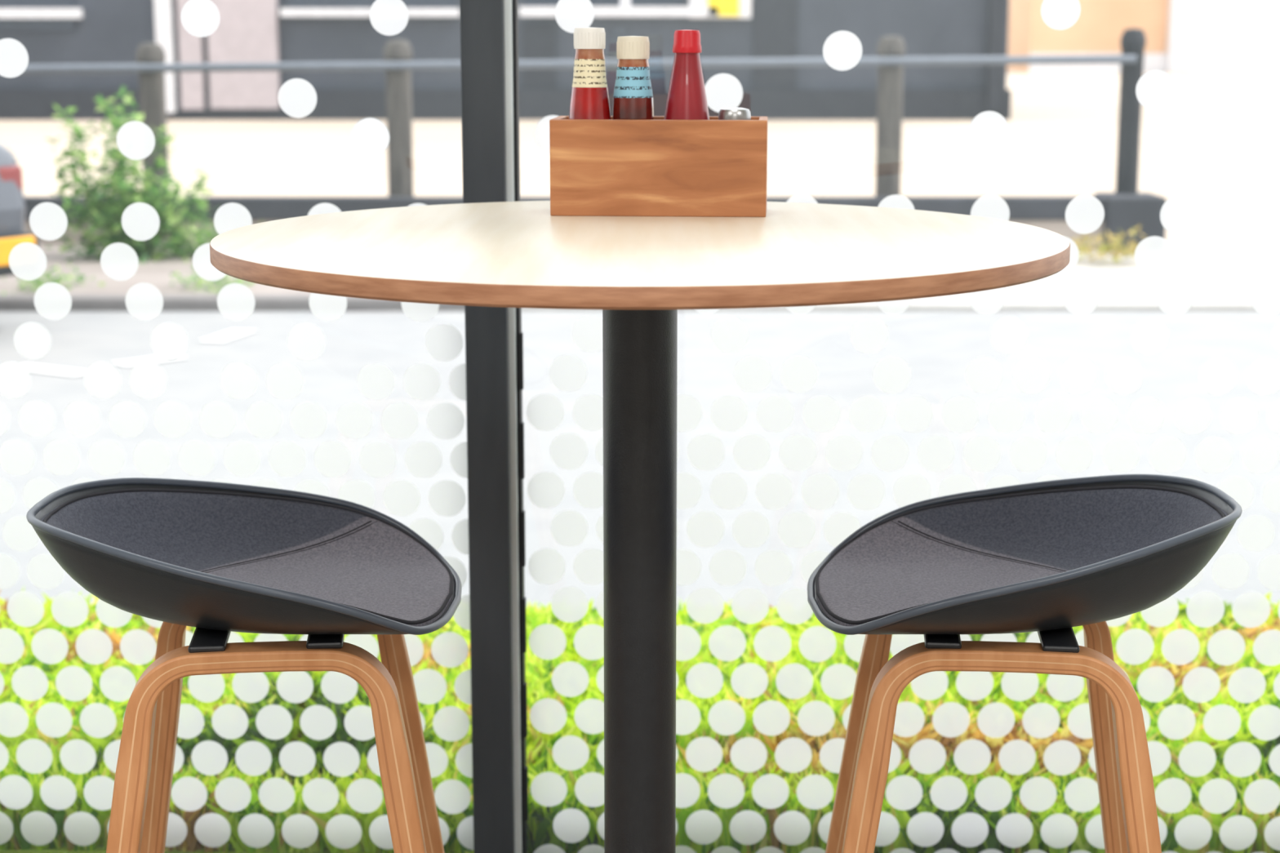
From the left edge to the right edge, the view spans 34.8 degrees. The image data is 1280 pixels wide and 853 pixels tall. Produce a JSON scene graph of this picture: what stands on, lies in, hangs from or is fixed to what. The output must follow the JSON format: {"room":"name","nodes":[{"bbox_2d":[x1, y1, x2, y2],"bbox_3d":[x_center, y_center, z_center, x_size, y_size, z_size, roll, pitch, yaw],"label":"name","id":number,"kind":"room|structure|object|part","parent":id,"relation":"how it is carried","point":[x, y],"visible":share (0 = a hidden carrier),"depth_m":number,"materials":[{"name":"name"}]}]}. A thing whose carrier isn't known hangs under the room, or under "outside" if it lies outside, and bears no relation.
{"room":"cafe","nodes":[
{"label":"cafe","id":0,"kind":"room"},
{"bbox_2d":[0,841,1048,852],"bbox_3d":[0.000,0.687,3.993,16.000,0.200,1.484,0,11,0],"label":"ground","id":1,"kind":"structure","parent":0,"point":[99,849],"depth_m":3.51,"materials":[{"name":"soil"}]},
{"bbox_2d":[0,586,1279,852],"bbox_3d":[0.003,0.523,4.086,5.387,0.186,1.424,0,11,0],"label":"grass verge","id":2,"kind":"object","parent":1,"relation":"on","point":[539,672],"visible":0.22,"depth_m":3.73,"materials":[{"name":"green plant"}]},
{"bbox_2d":[620,0,630,6],"bbox_3d":[-0.217,-6.634,30.249,0.144,0.803,0.099,0,11,0],"label":"bar","id":3,"kind":"object","parent":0,"point":[623,2],"depth_m":30.27,"materials":[{"name":"white"}]},
{"bbox_2d":[0,311,1279,609],"bbox_3d":[0.000,0.043,7.313,120.000,0.195,5.280,0,11,0],"label":"road","id":4,"kind":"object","parent":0,"point":[938,348],"depth_m":7.70,"materials":[{"name":"grey asphalt"}]},
{"bbox_2d":[0,142,39,276],"bbox_3d":[-4.837,-1.236,9.626,4.153,1.420,1.760,8,13,34],"label":"parked car","id":5,"kind":"object","parent":4,"relation":"on","point":[12,204],"visible":0.66,"depth_m":9.09,"materials":[{"name":"grey paint"}]},
{"bbox_2d":[0,164,22,190],"bbox_3d":[-2.846,-1.108,9.126,0.110,0.120,0.140,8,13,34],"label":"tail lamp","id":6,"kind":"object","parent":5,"relation":"attached to","point":[11,175],"depth_m":9.09,"materials":[{"name":"red plastic"}]},
{"bbox_2d":[22,328,255,376],"bbox_3d":[-2.143,-0.320,8.636,0.823,0.001,1.270,0,11,0],"label":"road marking","id":7,"kind":"object","parent":4,"relation":"on","point":[231,334],"visible":0.8,"depth_m":8.35,"materials":[{"name":"paint"}]},
{"bbox_2d":[0,62,1279,248],"bbox_3d":[0.000,-13.400,76.306,120.000,0.200,129.900,0,11,0],"label":"ground","id":8,"kind":"structure","parent":0,"point":[1061,140],"depth_m":21.98,"materials":[{"name":"white concrete"}]},
{"bbox_2d":[0,0,1009,88],"bbox_3d":[-5.249,-8.326,34.046,21.501,6.000,8.000,0,11,0],"label":"building","id":9,"kind":"structure","parent":8,"relation":"on","point":[108,31],"depth_m":30.48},
{"bbox_2d":[0,0,75,31],"bbox_3d":[-8.998,-6.465,30.308,1.170,1.161,0.049,0,11,0],"label":"window","id":10,"kind":"structure","parent":9,"relation":"in","point":[6,24],"depth_m":30.36,"materials":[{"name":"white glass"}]},
{"bbox_2d":[0,8,82,17],"bbox_3d":[-9.125,-6.137,30.295,1.647,0.142,0.199,0,11,0],"label":"sill","id":11,"kind":"structure","parent":9,"relation":"attached to","point":[4,12],"depth_m":30.19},
{"bbox_2d":[154,0,176,112],"bbox_3d":[-7.065,-5.861,30.349,0.234,2.352,0.199,0,11,0],"label":"pilaster","id":12,"kind":"object","parent":9,"relation":"attached to","point":[163,9],"visible":0.78,"depth_m":30.28,"materials":[{"name":"white paint"}]},
{"bbox_2d":[177,0,205,109],"bbox_3d":[-6.688,-5.889,30.369,0.339,2.308,0.149,0,11,0],"label":"panel","id":13,"kind":"object","parent":9,"relation":"attached to","point":[191,49],"visible":0.67,"depth_m":30.42,"materials":[{"name":"paint"}]},
{"bbox_2d":[207,0,279,108],"bbox_3d":[-5.907,-5.894,30.363,1.029,2.295,0.159,0,11,0],"label":"doorway panel","id":14,"kind":"object","parent":9,"relation":"attached to","point":[246,31],"visible":0.89,"depth_m":30.35,"materials":[{"name":"pink paint"}]},
{"bbox_2d":[280,8,459,16],"bbox_3d":[-4.003,-6.149,30.293,2.642,0.118,0.199,0,11,0],"label":"sill","id":15,"kind":"structure","parent":9,"relation":"attached to","point":[283,11],"depth_m":30.19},
{"bbox_2d":[287,0,457,8],"bbox_3d":[-3.979,-6.582,30.285,2.519,0.923,0.049,0,11,0],"label":"window","id":16,"kind":"structure","parent":9,"relation":"in","point":[291,3],"depth_m":30.32,"materials":[{"name":"clear glass"}]},
{"bbox_2d":[522,24,555,89],"bbox_3d":[-1.511,-5.387,30.512,0.476,1.225,0.059,0,11,0],"label":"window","id":17,"kind":"structure","parent":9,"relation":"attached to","point":[538,40],"depth_m":30.45,"materials":[{"name":"glass"}]},
{"bbox_2d":[523,0,685,6],"bbox_3d":[-0.529,-6.640,30.273,2.417,0.804,0.049,0,11,0],"label":"window","id":18,"kind":"structure","parent":9,"relation":"in","point":[526,2],"depth_m":30.31,"materials":[{"name":"clear glass"}]},
{"bbox_2d":[519,6,718,16],"bbox_3d":[-0.313,-6.160,30.290,2.946,0.142,0.199,0,11,0],"label":"sill","id":19,"kind":"structure","parent":9,"relation":"attached to","point":[523,11],"depth_m":30.19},
{"bbox_2d":[688,0,751,17],"bbox_3d":[1.191,-6.433,30.268,0.912,0.733,0.139,0,11,0],"label":"notice board","id":20,"kind":"object","parent":9,"relation":"attached to","point":[744,6],"visible":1,"depth_m":30.24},
{"bbox_2d":[708,0,738,15],"bbox_3d":[1.237,-6.328,30.258,0.450,0.461,0.199,0,11,0],"label":"notice","id":21,"kind":"object","parent":20,"relation":"attached to","point":[726,7],"visible":1,"depth_m":30.18,"materials":[{"name":"yellow paper"}]},
{"bbox_2d":[753,0,797,89],"bbox_3d":[2.019,-5.910,30.411,0.637,2.290,0.059,0,11,0],"label":"door","id":22,"kind":"structure","parent":9,"relation":"in","point":[775,21],"depth_m":30.42,"materials":[{"name":"stone"}]},
{"bbox_2d":[986,0,1006,110],"bbox_3d":[5.300,-5.878,30.345,0.223,2.316,0.199,0,11,0],"label":"pipe","id":23,"kind":"object","parent":9,"relation":"attached to","point":[997,8],"visible":1,"depth_m":30.31,"materials":[{"name":"metal"}]},
{"bbox_2d":[0,88,1011,119],"bbox_3d":[-5.224,-4.826,30.592,21.551,0.450,0.120,0,11,0],"label":"plinth","id":24,"kind":"object","parent":8,"relation":"on","point":[15,104],"visible":0.67,"depth_m":30.54,"materials":[{"name":"stone"}]},
{"bbox_2d":[22,27,1167,251],"bbox_3d":[-2.914,-1.737,12.397,12.172,1.345,0.420,0,11,0],"label":"railing","id":25,"kind":"object","parent":8,"relation":"on","point":[1126,208],"visible":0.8,"depth_m":12.34,"materials":[{"name":"grey metal"}]},
{"bbox_3d":[-2.974,-1.715,12.513,0.175,1.257,0.175,0,11,0],"label":"post","id":26,"kind":"part","parent":25,"relation":"part of","materials":[{"name":"grey metal"}]},
{"bbox_3d":[-1.472,-1.725,12.511,0.175,1.277,0.175,0,11,0],"label":"post","id":27,"kind":"part","parent":25,"relation":"part of","materials":[{"name":"grey metal"}]},
{"bbox_3d":[1.526,-1.737,12.509,0.175,1.301,0.175,0,11,0],"label":"post","id":28,"kind":"part","parent":25,"relation":"part of","materials":[{"name":"grey metal"}]},
{"bbox_3d":[2.995,-1.758,12.505,0.152,1.345,0.152,0,11,0],"label":"post","id":29,"kind":"part","parent":25,"relation":"part of","materials":[{"name":"grey metal"}]},
{"bbox_2d":[1007,0,1168,72],"bbox_3d":[14.865,-15.203,66.734,5.510,7.000,8.000,0,11,0],"label":"wall","id":30,"kind":"structure","parent":8,"relation":"on","point":[1100,27],"depth_m":63.26,"materials":[{"name":"beige paint"}]},
{"bbox_2d":[1028,53,1167,72],"bbox_3d":[14.605,-11.283,63.346,5.030,0.600,0.150,0,11,0],"label":"plinth","id":31,"kind":"object","parent":8,"relation":"on","point":[1152,61],"visible":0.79,"depth_m":63.29,"materials":[{"name":"white"}]},
{"bbox_2d":[1166,0,1213,72],"bbox_3d":[16.971,-13.947,62.904,1.261,6.000,0.800,0,11,0],"label":"pier","id":32,"kind":"object","parent":8,"relation":"on","point":[1189,21],"visible":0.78,"depth_m":62.89,"materials":[{"name":"white paint"}]},
{"bbox_2d":[0,244,1279,311],"bbox_3d":[0.000,-0.752,11.223,120.000,0.260,2.700,0,11,0],"label":"pavement","id":33,"kind":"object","parent":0,"point":[1123,286],"visible":0.03,"depth_m":10.36,"materials":[{"name":"concrete"}]},
{"bbox_2d":[2,263,105,294],"bbox_3d":[-2.941,-0.744,10.282,0.506,0.117,0.607,0,11,0],"label":"grass tuft","id":34,"kind":"object","parent":33,"relation":"on","point":[47,275],"visible":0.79,"depth_m":10.31,"materials":[{"name":"green plant"}]},
{"bbox_2d":[44,85,215,263],"bbox_3d":[-2.890,-1.432,11.605,0.954,1.002,0.761,0,11,0],"label":"bush","id":35,"kind":"object","parent":33,"relation":"on","point":[123,188],"visible":0.72,"depth_m":11.53,"materials":[{"name":"green plant"}]},
{"bbox_2d":[155,204,262,262],"bbox_3d":[-2.536,-1.107,11.652,0.616,0.316,0.547,6,13,28],"label":"bush","id":36,"kind":"object","parent":33,"relation":"on","point":[198,237],"visible":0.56,"depth_m":11.64,"materials":[{"name":"green plant"}]},
{"bbox_2d":[168,265,253,293],"bbox_3d":[-2.159,-0.752,10.307,0.435,0.121,0.736,-2,11,-11],"label":"grass tuft","id":37,"kind":"object","parent":33,"relation":"on","point":[202,281],"visible":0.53,"depth_m":10.21,"materials":[{"name":"green plant"}]},
{"bbox_2d":[1072,225,1145,262],"bbox_3d":[2.668,-1.033,11.578,0.620,0.210,0.879,0,11,0],"label":"grass tuft","id":38,"kind":"object","parent":33,"relation":"on","point":[1114,247],"visible":0.84,"depth_m":11.62,"materials":[{"name":"yellow plant"}]},
{"bbox_3d":[0.000,1.452,0.116,8.000,0.100,6.852,0,11,0],"label":"floor","id":39,"kind":"structure","parent":0,"visible":0},
{"bbox_2d":[26,477,462,852],"bbox_3d":[-0.470,0.501,2.551,0.527,0.837,0.527,-1,11,-6],"label":"bar stool","id":40,"kind":"object","parent":39,"relation":"on","point":[217,559],"visible":1,"depth_m":2.50,"materials":[{"name":"grey plastic"}]},
{"bbox_3d":[-0.432,0.606,2.379,0.490,0.696,0.144,-1,11,-6],"label":"bent leg frame","id":41,"kind":"part","parent":40,"relation":"part of","materials":[{"name":"brown wood"}]},
{"bbox_3d":[-0.472,0.533,2.753,0.490,0.696,0.144,-1,11,-6],"label":"bent leg frame","id":42,"kind":"part","parent":40,"relation":"part of","materials":[{"name":"brown wood"}]},
{"bbox_2d":[209,200,1070,852],"bbox_3d":[0.000,0.342,2.522,0.996,1.160,0.996,0,11,0],"label":"bar table","id":43,"kind":"object","parent":39,"relation":"on","point":[637,270],"visible":0.94,"depth_m":2.39,"materials":[{"name":"laminate"}]},
{"bbox_2d":[549,115,768,217],"bbox_3d":[0.027,-0.343,2.681,0.279,0.124,0.120,1,11,4],"label":"box","id":44,"kind":"object","parent":43,"relation":"on","point":[657,166],"visible":1,"depth_m":2.62,"materials":[{"name":"brown wood"}]},
{"bbox_2d":[568,26,611,119],"bbox_3d":[-0.066,-0.405,2.669,0.060,0.230,0.060,0,11,0],"label":"hot sauce bottle","id":45,"kind":"object","parent":44,"relation":"in","point":[589,97],"visible":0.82,"depth_m":2.64,"materials":[{"name":"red glass"}]},
{"bbox_2d":[612,35,653,119],"bbox_3d":[-0.009,-0.400,2.672,0.055,0.220,0.055,0,11,0],"label":"sauce bottle","id":46,"kind":"object","parent":44,"relation":"in","point":[633,95],"visible":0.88,"depth_m":2.64,"materials":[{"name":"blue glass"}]},
{"bbox_2d":[663,29,709,119],"bbox_3d":[0.061,-0.403,2.669,0.069,0.228,0.069,0,11,0],"label":"squeeze bottle","id":47,"kind":"object","parent":44,"relation":"in","point":[686,100],"visible":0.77,"depth_m":2.64,"materials":[{"name":"red plastic"}]},
{"bbox_2d":[718,106,751,119],"bbox_3d":[0.123,-0.353,2.673,0.042,0.128,0.042,0,11,0],"label":"salt shaker","id":48,"kind":"object","parent":44,"relation":"in","point":[732,113],"visible":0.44,"depth_m":2.65,"materials":[{"name":"metal"}]},
{"bbox_2d":[807,474,1242,852],"bbox_3d":[0.456,0.497,2.550,0.527,0.843,0.527,1,11,6],"label":"bar stool","id":49,"kind":"object","parent":39,"relation":"on","point":[1048,558],"visible":1,"depth_m":2.49,"materials":[{"name":"grey plastic"}]},
{"bbox_3d":[0.458,0.533,2.753,0.490,0.696,0.144,1,11,6],"label":"bent leg frame","id":50,"kind":"part","parent":49,"relation":"part of","materials":[{"name":"brown wood"}]},
{"bbox_3d":[0.418,0.606,2.379,0.490,0.696,0.144,1,11,6],"label":"bent leg frame","id":51,"kind":"part","parent":49,"relation":"part of","materials":[{"name":"brown wood"}]},
{"bbox_3d":[0.000,0.786,3.418,8.000,0.064,0.100,0,11,2],"label":"track","id":52,"kind":"object","parent":39,"relation":"on","visible":0},
{"bbox_2d":[459,0,522,852],"bbox_3d":[-0.234,-0.719,3.129,0.076,3.010,0.105,0,11,2],"label":"mullion","id":53,"kind":"object","parent":52,"relation":"on","point":[482,56],"depth_m":3.23,"materials":[{"name":"grey paint"}]},
{"bbox_3d":[-0.201,-0.719,3.131,0.010,3.010,0.070,0,11,2],"label":"glazing strip","id":54,"kind":"part","parent":53,"relation":"part of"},
{"label":"glass","id":55,"kind":"object","parent":52,"relation":"on","visible":0},
{"bbox_2d":[511,0,527,852],"bbox_3d":[-0.193,-0.720,3.135,0.006,3.010,0.040,0,11,2],"label":"window frame","id":56,"kind":"structure","parent":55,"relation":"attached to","point":[514,2],"depth_m":3.26,"materials":[{"name":"black metal"}]},
{"bbox_2d":[519,332,523,390],"bbox_3d":[-0.188,-0.104,3.240,0.004,0.090,0.014,0,11,1],"label":"clip","id":57,"kind":"object","parent":56,"relation":"attached to","point":[521,334],"visible":1,"depth_m":3.24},
{"bbox_2d":[520,422,524,479],"bbox_3d":[-0.188,0.038,3.268,0.004,0.090,0.014,0,11,1],"label":"clip","id":58,"kind":"object","parent":56,"relation":"attached to","point":[522,468],"visible":1,"depth_m":3.26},
{"bbox_2d":[521,510,525,566],"bbox_3d":[-0.188,0.181,3.296,0.004,0.090,0.014,0,11,1],"label":"clip","id":59,"kind":"object","parent":56,"relation":"attached to","point":[523,541],"visible":1,"depth_m":3.29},
{"bbox_2d":[522,596,526,653],"bbox_3d":[-0.188,0.323,3.323,0.004,0.090,0.014,0,11,1],"label":"clip","id":60,"kind":"object","parent":56,"relation":"attached to","point":[524,615],"visible":1,"depth_m":3.32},
{"bbox_2d":[523,682,527,737],"bbox_3d":[-0.188,0.465,3.351,0.004,0.090,0.014,0,11,1],"label":"clip","id":61,"kind":"object","parent":56,"relation":"attached to","point":[525,689],"visible":1,"depth_m":3.35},
{"bbox_2d":[524,766,528,821],"bbox_3d":[-0.188,0.608,3.379,0.004,0.090,0.014,0,11,1],"label":"clip","id":62,"kind":"object","parent":56,"relation":"attached to","point":[526,770],"visible":1,"depth_m":3.38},
{"bbox_2d":[0,0,1279,852],"bbox_3d":[0.007,0.043,3.276,7.609,1.457,0.001,0,11,2],"label":"film","id":63,"kind":"object","parent":55,"relation":"attached to","point":[842,50],"visible":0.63,"depth_m":3.30,"materials":[{"name":"white plastic"}]}
]}

